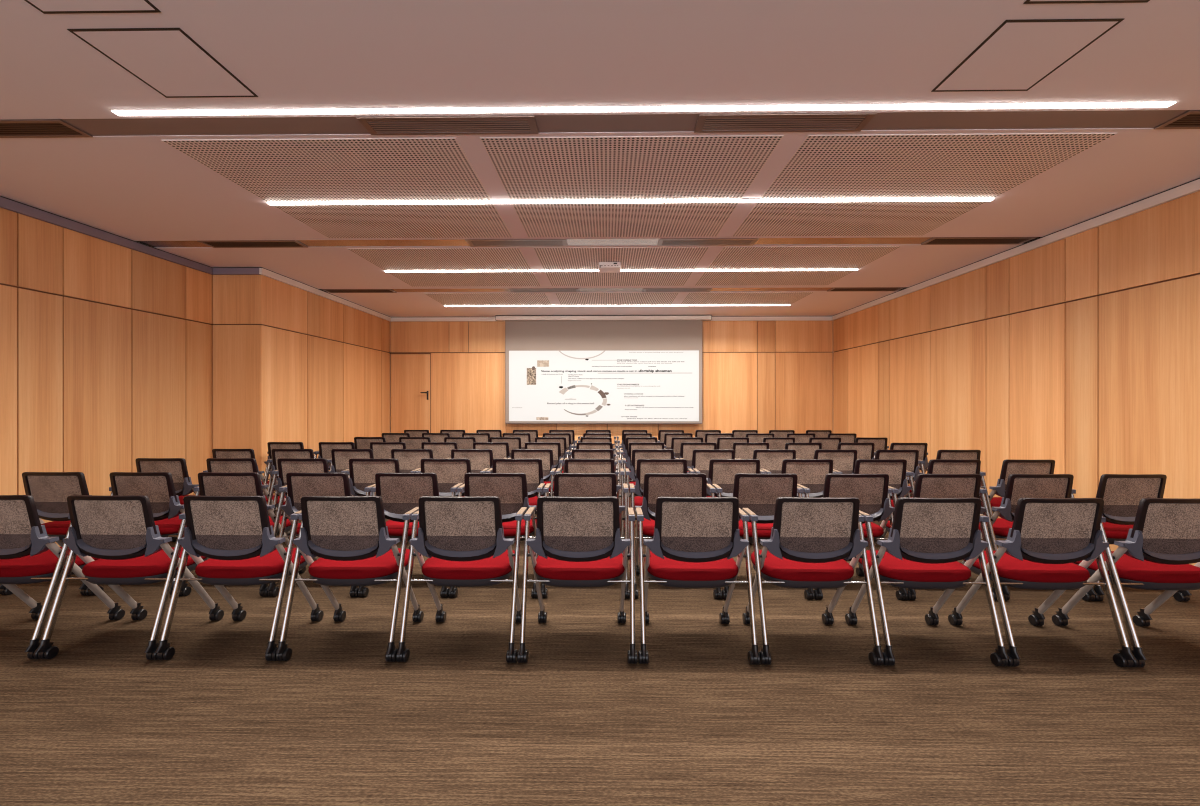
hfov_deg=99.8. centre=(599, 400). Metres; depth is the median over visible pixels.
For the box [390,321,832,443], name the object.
wall
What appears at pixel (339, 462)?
chair
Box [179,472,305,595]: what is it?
chair
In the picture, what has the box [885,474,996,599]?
chair
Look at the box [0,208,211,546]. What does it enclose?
wall
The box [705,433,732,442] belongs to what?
chair
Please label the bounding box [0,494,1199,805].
floor
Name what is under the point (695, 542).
chair
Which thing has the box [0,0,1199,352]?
ceiling
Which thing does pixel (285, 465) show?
chair
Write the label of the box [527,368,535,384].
photo
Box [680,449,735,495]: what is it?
chair
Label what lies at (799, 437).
chair
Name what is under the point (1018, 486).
chair
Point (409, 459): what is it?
chair
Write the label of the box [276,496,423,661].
chair
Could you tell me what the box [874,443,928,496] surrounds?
chair
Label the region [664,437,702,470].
chair
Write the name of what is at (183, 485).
chair
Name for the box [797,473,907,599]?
chair
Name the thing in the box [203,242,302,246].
grille
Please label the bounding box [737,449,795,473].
chair
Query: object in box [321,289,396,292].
air vent
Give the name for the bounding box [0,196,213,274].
crown molding
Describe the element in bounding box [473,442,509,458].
chair
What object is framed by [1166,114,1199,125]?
grille
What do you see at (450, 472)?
chair
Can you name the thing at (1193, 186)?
crown molding
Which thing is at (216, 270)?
crown molding
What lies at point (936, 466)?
chair
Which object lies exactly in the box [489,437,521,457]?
chair
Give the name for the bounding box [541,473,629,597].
chair
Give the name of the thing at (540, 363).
photo
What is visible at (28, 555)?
chair
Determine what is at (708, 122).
grille
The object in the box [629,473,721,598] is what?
chair
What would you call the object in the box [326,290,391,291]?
grille
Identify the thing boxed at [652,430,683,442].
chair
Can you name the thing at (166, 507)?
chair
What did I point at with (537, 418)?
photo
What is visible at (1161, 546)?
chair
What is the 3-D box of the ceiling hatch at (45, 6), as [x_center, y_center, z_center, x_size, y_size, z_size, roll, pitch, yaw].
[-2.111,-1.643,1.887,0.504,0.003,0.504,0,0,1]
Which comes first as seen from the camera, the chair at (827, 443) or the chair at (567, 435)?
the chair at (827, 443)
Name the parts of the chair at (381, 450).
backrest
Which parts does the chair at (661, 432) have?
backrest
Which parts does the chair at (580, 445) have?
backrest, leg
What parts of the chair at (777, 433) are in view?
backrest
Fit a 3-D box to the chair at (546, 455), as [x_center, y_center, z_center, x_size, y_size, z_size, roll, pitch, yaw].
[-0.696,0.922,5.368,0.616,0.847,0.561,0,0,1]
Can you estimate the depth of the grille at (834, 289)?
7.47 m
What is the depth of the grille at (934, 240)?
5.18 m
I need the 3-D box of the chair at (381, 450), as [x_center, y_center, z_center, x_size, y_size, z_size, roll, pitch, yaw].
[-2.543,0.922,6.243,0.616,0.847,0.561,0,0,1]
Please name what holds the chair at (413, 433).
on the floor
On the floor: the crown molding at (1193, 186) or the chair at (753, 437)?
the chair at (753, 437)
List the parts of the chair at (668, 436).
backrest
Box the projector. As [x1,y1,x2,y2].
[599,262,620,272]
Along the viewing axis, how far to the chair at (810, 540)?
2.64 m
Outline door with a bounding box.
[390,353,430,432]
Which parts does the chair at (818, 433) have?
backrest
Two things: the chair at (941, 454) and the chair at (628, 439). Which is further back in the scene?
the chair at (628, 439)
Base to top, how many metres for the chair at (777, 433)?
0.847 m
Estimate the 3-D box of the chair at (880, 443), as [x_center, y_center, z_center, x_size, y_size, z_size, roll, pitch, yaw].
[3.668,0.922,7.003,0.616,0.847,0.561,0,0,1]
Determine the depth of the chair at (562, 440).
6.88 m
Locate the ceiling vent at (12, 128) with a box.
[0,119,92,137]
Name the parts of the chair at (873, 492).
backrest, seat, leg, leg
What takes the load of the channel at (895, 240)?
attached to the ceiling
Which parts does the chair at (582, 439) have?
backrest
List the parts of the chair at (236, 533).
leg, leg, backrest, seat, leg, leg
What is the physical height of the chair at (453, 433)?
0.847 m
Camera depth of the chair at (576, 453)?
5.17 m
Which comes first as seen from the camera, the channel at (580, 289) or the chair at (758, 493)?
the chair at (758, 493)
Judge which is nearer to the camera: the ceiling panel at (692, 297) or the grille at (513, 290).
the grille at (513, 290)
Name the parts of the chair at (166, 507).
backrest, seat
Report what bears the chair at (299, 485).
on the floor
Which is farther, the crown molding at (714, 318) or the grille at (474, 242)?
the crown molding at (714, 318)
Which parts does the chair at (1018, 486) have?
leg, leg, seat, backrest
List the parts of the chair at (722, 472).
backrest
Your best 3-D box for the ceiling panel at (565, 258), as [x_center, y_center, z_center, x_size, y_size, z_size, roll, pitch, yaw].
[0.240,-1.641,6.322,1.890,0.005,1.810,0,0,1]
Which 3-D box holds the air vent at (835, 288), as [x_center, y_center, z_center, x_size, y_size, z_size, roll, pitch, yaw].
[3.917,-1.642,7.460,1.020,0.010,0.234,0,0,1]
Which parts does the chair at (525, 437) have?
backrest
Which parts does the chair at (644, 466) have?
leg, seat, backrest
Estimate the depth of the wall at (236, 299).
6.25 m
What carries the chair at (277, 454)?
on the floor
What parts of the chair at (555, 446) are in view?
backrest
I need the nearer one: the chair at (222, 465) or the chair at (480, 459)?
the chair at (222, 465)
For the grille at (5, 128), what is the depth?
3.06 m
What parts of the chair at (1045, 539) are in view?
leg, leg, seat, backrest, leg, leg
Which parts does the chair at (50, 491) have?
leg, backrest, seat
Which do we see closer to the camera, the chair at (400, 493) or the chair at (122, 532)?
the chair at (122, 532)
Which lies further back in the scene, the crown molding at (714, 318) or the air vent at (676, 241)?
the crown molding at (714, 318)
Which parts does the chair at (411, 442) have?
backrest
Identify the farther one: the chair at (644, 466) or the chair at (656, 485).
the chair at (644, 466)
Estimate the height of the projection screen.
2.093 m
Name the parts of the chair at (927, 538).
leg, leg, seat, backrest, leg, leg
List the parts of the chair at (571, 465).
backrest, leg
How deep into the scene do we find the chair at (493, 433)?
8.59 m
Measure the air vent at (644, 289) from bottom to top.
0.010 m
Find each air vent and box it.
[197,240,307,247]
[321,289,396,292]
[356,115,538,134]
[465,239,567,246]
[509,288,578,291]
[642,288,712,291]
[657,238,758,245]
[694,113,876,132]
[828,287,904,290]
[921,237,1036,244]
[1154,110,1199,128]
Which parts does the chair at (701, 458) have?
backrest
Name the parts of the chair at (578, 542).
leg, leg, backrest, seat, leg, leg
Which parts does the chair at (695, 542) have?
leg, leg, seat, backrest, leg, leg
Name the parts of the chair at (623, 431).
backrest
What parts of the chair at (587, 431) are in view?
backrest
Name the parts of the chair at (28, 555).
leg, backrest, seat, leg, leg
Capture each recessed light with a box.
[111,101,1176,115]
[267,198,993,204]
[385,269,857,271]
[445,305,789,306]
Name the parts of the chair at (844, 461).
backrest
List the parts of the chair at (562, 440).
backrest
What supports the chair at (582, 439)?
on the floor
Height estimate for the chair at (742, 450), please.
0.847 m
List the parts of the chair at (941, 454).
leg, backrest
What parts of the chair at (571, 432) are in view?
backrest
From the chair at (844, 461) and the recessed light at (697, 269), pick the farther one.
the recessed light at (697, 269)
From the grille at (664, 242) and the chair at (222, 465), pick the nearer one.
the chair at (222, 465)
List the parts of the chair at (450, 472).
backrest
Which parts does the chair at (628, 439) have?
backrest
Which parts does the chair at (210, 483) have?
backrest, leg, leg, seat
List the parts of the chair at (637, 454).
leg, backrest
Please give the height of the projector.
0.080 m
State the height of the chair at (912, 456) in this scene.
0.847 m
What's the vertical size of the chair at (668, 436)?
0.847 m
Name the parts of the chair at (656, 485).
leg, leg, seat, backrest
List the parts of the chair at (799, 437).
backrest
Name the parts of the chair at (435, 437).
backrest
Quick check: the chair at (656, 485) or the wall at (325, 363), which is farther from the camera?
the wall at (325, 363)
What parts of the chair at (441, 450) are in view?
backrest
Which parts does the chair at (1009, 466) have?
leg, leg, seat, backrest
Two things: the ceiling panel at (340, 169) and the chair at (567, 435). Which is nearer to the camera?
the ceiling panel at (340, 169)
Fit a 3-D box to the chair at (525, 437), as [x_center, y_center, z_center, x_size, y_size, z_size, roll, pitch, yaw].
[-1.279,0.922,7.922,0.616,0.847,0.561,0,0,1]
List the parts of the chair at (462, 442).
backrest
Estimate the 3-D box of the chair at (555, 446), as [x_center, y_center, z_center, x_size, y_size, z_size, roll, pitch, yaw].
[-0.683,0.922,6.216,0.616,0.847,0.561,0,0,1]
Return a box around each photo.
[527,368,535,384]
[536,417,547,419]
[537,360,548,366]
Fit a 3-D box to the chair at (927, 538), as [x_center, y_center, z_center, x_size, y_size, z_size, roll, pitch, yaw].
[1.748,0.922,2.787,0.616,0.847,0.561,0,0,1]
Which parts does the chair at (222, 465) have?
backrest, leg, seat, leg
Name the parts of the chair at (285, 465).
leg, backrest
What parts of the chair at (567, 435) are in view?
backrest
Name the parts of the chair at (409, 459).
backrest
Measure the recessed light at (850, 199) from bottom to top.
0.012 m
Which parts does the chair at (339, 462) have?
backrest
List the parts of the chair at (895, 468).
backrest, leg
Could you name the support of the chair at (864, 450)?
on the floor
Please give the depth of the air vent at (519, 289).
7.52 m
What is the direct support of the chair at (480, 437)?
on the floor
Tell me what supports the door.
in the wall at (761, 376)
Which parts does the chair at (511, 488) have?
backrest, seat, leg, leg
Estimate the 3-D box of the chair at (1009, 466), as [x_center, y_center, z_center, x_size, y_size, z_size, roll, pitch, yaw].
[3.632,0.922,4.458,0.616,0.847,0.561,0,0,1]
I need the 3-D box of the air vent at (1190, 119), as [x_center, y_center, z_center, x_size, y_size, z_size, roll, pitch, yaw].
[3.852,-1.642,2.948,1.020,0.010,0.189,0,0,1]
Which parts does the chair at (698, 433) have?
backrest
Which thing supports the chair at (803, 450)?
on the floor
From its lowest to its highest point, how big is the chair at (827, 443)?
0.847 m
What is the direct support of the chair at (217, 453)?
on the floor
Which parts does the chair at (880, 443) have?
backrest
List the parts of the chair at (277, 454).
leg, backrest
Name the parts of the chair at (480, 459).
backrest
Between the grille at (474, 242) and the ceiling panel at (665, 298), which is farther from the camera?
the ceiling panel at (665, 298)
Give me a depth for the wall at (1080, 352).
4.92 m
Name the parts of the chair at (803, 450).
backrest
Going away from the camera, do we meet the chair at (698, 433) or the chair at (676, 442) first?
the chair at (676, 442)
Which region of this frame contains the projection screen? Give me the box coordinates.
[495,315,711,423]
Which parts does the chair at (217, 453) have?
backrest, leg, leg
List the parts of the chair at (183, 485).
backrest, seat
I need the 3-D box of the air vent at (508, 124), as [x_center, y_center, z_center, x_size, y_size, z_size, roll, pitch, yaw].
[-0.895,-1.642,3.016,1.035,0.010,0.189,0,0,1]
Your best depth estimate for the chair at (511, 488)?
3.50 m
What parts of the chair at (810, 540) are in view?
leg, leg, seat, backrest, leg, leg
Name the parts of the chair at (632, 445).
backrest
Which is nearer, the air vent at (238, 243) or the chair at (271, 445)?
the air vent at (238, 243)
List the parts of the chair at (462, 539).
leg, leg, backrest, seat, leg, leg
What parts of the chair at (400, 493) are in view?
seat, backrest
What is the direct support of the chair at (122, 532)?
on the floor
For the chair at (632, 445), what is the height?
0.847 m
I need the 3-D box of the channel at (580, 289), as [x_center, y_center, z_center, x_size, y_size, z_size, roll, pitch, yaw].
[-0.142,-1.661,7.518,9.254,0.027,0.240,0,0,1]
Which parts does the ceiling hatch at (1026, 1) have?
hatch panel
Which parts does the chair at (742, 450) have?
backrest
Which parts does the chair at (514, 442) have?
backrest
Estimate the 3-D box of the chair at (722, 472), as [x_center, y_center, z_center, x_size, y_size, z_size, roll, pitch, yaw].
[1.152,0.922,4.493,0.616,0.847,0.561,0,0,1]
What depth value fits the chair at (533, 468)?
4.35 m
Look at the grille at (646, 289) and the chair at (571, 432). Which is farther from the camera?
the chair at (571, 432)
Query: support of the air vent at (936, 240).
attached to the channel at (895, 240)
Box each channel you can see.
[61,110,1187,135]
[136,237,1040,246]
[320,287,907,291]
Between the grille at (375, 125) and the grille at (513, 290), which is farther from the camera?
the grille at (513, 290)
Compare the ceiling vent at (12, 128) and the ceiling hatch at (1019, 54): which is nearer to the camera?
the ceiling hatch at (1019, 54)
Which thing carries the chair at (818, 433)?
on the floor
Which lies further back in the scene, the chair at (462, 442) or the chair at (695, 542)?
the chair at (462, 442)
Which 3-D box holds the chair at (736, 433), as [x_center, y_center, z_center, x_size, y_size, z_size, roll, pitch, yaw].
[2.453,0.922,8.717,0.616,0.847,0.561,0,0,1]
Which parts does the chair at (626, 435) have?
backrest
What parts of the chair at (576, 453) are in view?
backrest, leg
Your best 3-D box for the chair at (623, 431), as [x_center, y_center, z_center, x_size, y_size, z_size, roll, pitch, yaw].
[0.593,0.922,8.744,0.616,0.847,0.561,0,0,1]
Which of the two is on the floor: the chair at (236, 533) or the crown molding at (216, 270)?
the chair at (236, 533)
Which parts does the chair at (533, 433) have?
backrest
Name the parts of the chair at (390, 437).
backrest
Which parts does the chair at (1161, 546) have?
leg, leg, seat, backrest, leg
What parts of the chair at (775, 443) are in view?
backrest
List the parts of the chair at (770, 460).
backrest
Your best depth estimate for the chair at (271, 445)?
6.08 m
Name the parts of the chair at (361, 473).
backrest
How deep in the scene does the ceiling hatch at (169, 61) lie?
2.44 m
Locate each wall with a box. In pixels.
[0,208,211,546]
[211,275,260,470]
[260,275,389,494]
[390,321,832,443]
[833,191,1199,564]
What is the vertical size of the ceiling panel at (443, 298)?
0.005 m
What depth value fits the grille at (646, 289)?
7.50 m
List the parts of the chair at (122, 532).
leg, leg, backrest, seat, leg, leg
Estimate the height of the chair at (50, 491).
0.847 m
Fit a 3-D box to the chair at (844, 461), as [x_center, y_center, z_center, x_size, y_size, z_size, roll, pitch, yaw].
[2.404,0.922,5.324,0.616,0.847,0.561,0,0,1]
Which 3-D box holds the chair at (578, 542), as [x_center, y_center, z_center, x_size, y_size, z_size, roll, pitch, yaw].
[-0.112,0.922,2.814,0.616,0.847,0.561,0,0,1]
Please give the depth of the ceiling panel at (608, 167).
3.76 m
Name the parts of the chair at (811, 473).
backrest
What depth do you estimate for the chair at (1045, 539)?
2.62 m
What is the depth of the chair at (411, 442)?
6.91 m
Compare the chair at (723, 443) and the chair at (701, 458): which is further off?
the chair at (723, 443)
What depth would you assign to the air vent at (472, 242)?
5.25 m
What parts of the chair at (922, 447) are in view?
backrest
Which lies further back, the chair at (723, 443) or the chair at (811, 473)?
the chair at (723, 443)
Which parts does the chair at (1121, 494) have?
seat, backrest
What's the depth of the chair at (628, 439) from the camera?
6.86 m
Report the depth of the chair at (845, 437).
7.66 m
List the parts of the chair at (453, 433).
backrest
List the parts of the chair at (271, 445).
backrest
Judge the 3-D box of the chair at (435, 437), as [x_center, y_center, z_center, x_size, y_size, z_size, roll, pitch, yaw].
[-2.519,0.922,7.940,0.616,0.847,0.561,0,0,1]
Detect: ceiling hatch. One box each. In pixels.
[25,0,160,13]
[67,28,257,97]
[931,18,1124,91]
[1023,0,1149,3]
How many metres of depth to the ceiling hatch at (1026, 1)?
2.08 m
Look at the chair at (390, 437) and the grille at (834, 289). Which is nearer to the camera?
the grille at (834, 289)
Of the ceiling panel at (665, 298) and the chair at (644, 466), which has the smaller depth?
the chair at (644, 466)
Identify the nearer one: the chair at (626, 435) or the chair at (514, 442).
the chair at (514, 442)
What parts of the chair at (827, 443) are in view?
backrest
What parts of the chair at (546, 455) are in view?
backrest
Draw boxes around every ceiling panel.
[162,138,512,237]
[347,248,540,286]
[424,293,551,304]
[480,135,783,236]
[533,247,708,285]
[555,292,678,304]
[681,292,812,303]
[694,246,900,285]
[732,133,1116,235]
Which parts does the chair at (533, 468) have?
backrest, seat, leg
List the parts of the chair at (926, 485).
leg, backrest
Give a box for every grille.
[0,123,81,134]
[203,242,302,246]
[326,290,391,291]
[366,119,530,131]
[472,240,562,245]
[512,289,575,291]
[646,289,706,290]
[662,240,752,244]
[702,116,865,129]
[833,288,899,290]
[927,238,1030,243]
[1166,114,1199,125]
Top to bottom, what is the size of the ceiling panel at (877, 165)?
0.005 m
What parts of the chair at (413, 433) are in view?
backrest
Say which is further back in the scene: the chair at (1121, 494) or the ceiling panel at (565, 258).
the ceiling panel at (565, 258)
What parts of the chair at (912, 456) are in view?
backrest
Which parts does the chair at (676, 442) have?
backrest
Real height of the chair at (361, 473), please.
0.847 m
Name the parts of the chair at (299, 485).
leg, seat, leg, backrest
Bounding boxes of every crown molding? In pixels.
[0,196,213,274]
[213,267,260,274]
[259,267,390,320]
[390,316,831,321]
[831,178,1199,320]
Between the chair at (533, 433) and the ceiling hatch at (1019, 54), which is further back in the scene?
the chair at (533, 433)
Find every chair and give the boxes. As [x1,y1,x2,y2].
[0,472,112,594]
[0,495,124,658]
[35,495,223,659]
[87,472,199,594]
[136,458,207,541]
[155,495,323,660]
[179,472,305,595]
[206,458,290,538]
[212,449,283,515]
[264,442,317,496]
[267,449,331,492]
[267,472,375,596]
[272,458,348,513]
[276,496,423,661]
[317,442,354,469]
[329,449,389,495]
[346,458,420,495]
[354,437,385,448]
[358,473,462,596]
[370,442,405,458]
[382,433,409,441]
[391,449,449,472]
[396,496,526,662]
[399,437,430,448]
[404,430,428,436]
[409,458,488,556]
[421,442,457,458]
[422,433,449,441]
[440,430,464,436]
[444,437,475,448]
[448,473,544,597]
[450,449,506,472]
[462,433,489,441]
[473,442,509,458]
[476,430,501,436]
[486,459,555,513]
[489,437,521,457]
[502,433,530,448]
[508,449,563,495]
[513,430,537,441]
[517,496,637,663]
[525,442,569,481]
[535,437,573,470]
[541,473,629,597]
[543,433,577,461]
[549,430,580,445]
[556,459,623,553]
[564,449,621,505]
[570,442,619,484]
[574,437,617,471]
[578,433,616,459]
[581,430,615,453]
[617,430,646,447]
[618,433,651,461]
[619,437,656,470]
[620,442,664,481]
[622,449,678,495]
[625,459,694,558]
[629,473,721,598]
[635,497,759,664]
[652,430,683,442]
[657,433,692,448]
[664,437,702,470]
[674,442,716,471]
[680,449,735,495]
[693,459,765,543]
[695,430,720,442]
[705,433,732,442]
[712,473,814,598]
[717,437,748,449]
[732,430,757,436]
[732,443,768,458]
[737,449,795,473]
[742,497,883,664]
[746,433,773,442]
[761,459,845,559]
[763,437,794,449]
[769,430,794,436]
[785,443,821,458]
[787,433,814,442]
[796,450,856,473]
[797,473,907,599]
[806,430,831,437]
[809,437,840,449]
[828,433,856,442]
[833,459,911,559]
[837,443,875,458]
[845,497,1008,665]
[855,437,892,499]
[857,450,922,495]
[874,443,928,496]
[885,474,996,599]
[906,459,990,540]
[918,450,981,485]
[948,498,1135,666]
[960,474,1096,600]
[980,459,1054,547]
[1052,498,1199,666]
[1071,474,1191,601]
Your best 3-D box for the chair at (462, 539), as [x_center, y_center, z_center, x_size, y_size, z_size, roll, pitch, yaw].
[-0.732,0.922,2.823,0.616,0.847,0.561,0,0,1]
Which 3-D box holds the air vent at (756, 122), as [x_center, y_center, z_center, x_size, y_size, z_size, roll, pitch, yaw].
[1.078,-1.642,2.987,1.010,0.010,0.189,0,0,1]
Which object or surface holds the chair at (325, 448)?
on the floor
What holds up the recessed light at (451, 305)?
in the ceiling
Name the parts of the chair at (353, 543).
leg, leg, backrest, seat, leg, leg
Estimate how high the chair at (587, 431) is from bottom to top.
0.847 m
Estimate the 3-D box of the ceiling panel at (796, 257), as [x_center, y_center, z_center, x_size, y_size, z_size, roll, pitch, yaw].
[2.277,-1.641,6.293,1.885,0.005,1.810,0,0,1]
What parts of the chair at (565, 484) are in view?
backrest, leg, leg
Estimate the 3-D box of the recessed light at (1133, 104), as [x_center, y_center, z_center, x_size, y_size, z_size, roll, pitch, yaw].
[0.201,-1.641,2.841,5.940,0.006,0.051,0,0,1]
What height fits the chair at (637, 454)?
0.847 m
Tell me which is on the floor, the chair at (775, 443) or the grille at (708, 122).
the chair at (775, 443)
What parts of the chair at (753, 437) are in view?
backrest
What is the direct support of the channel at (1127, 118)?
attached to the ceiling
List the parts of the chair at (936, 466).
leg, backrest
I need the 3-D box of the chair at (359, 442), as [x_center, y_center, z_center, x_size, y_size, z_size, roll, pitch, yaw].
[-3.151,0.922,7.100,0.616,0.847,0.561,0,0,1]
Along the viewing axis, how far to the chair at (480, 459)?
5.20 m
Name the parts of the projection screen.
casing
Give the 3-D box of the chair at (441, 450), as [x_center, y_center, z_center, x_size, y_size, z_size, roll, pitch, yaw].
[-1.923,0.922,6.234,0.616,0.847,0.561,0,0,1]
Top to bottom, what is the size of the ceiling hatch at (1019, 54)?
0.003 m
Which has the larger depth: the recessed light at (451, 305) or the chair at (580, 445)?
the recessed light at (451, 305)
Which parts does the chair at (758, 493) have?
seat, backrest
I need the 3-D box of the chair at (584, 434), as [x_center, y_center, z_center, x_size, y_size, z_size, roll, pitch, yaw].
[-0.039,0.922,7.904,0.616,0.847,0.561,0,0,1]
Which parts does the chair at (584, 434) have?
backrest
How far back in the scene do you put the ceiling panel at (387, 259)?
6.08 m
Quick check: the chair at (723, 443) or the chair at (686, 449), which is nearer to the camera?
the chair at (686, 449)
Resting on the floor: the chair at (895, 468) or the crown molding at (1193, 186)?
the chair at (895, 468)

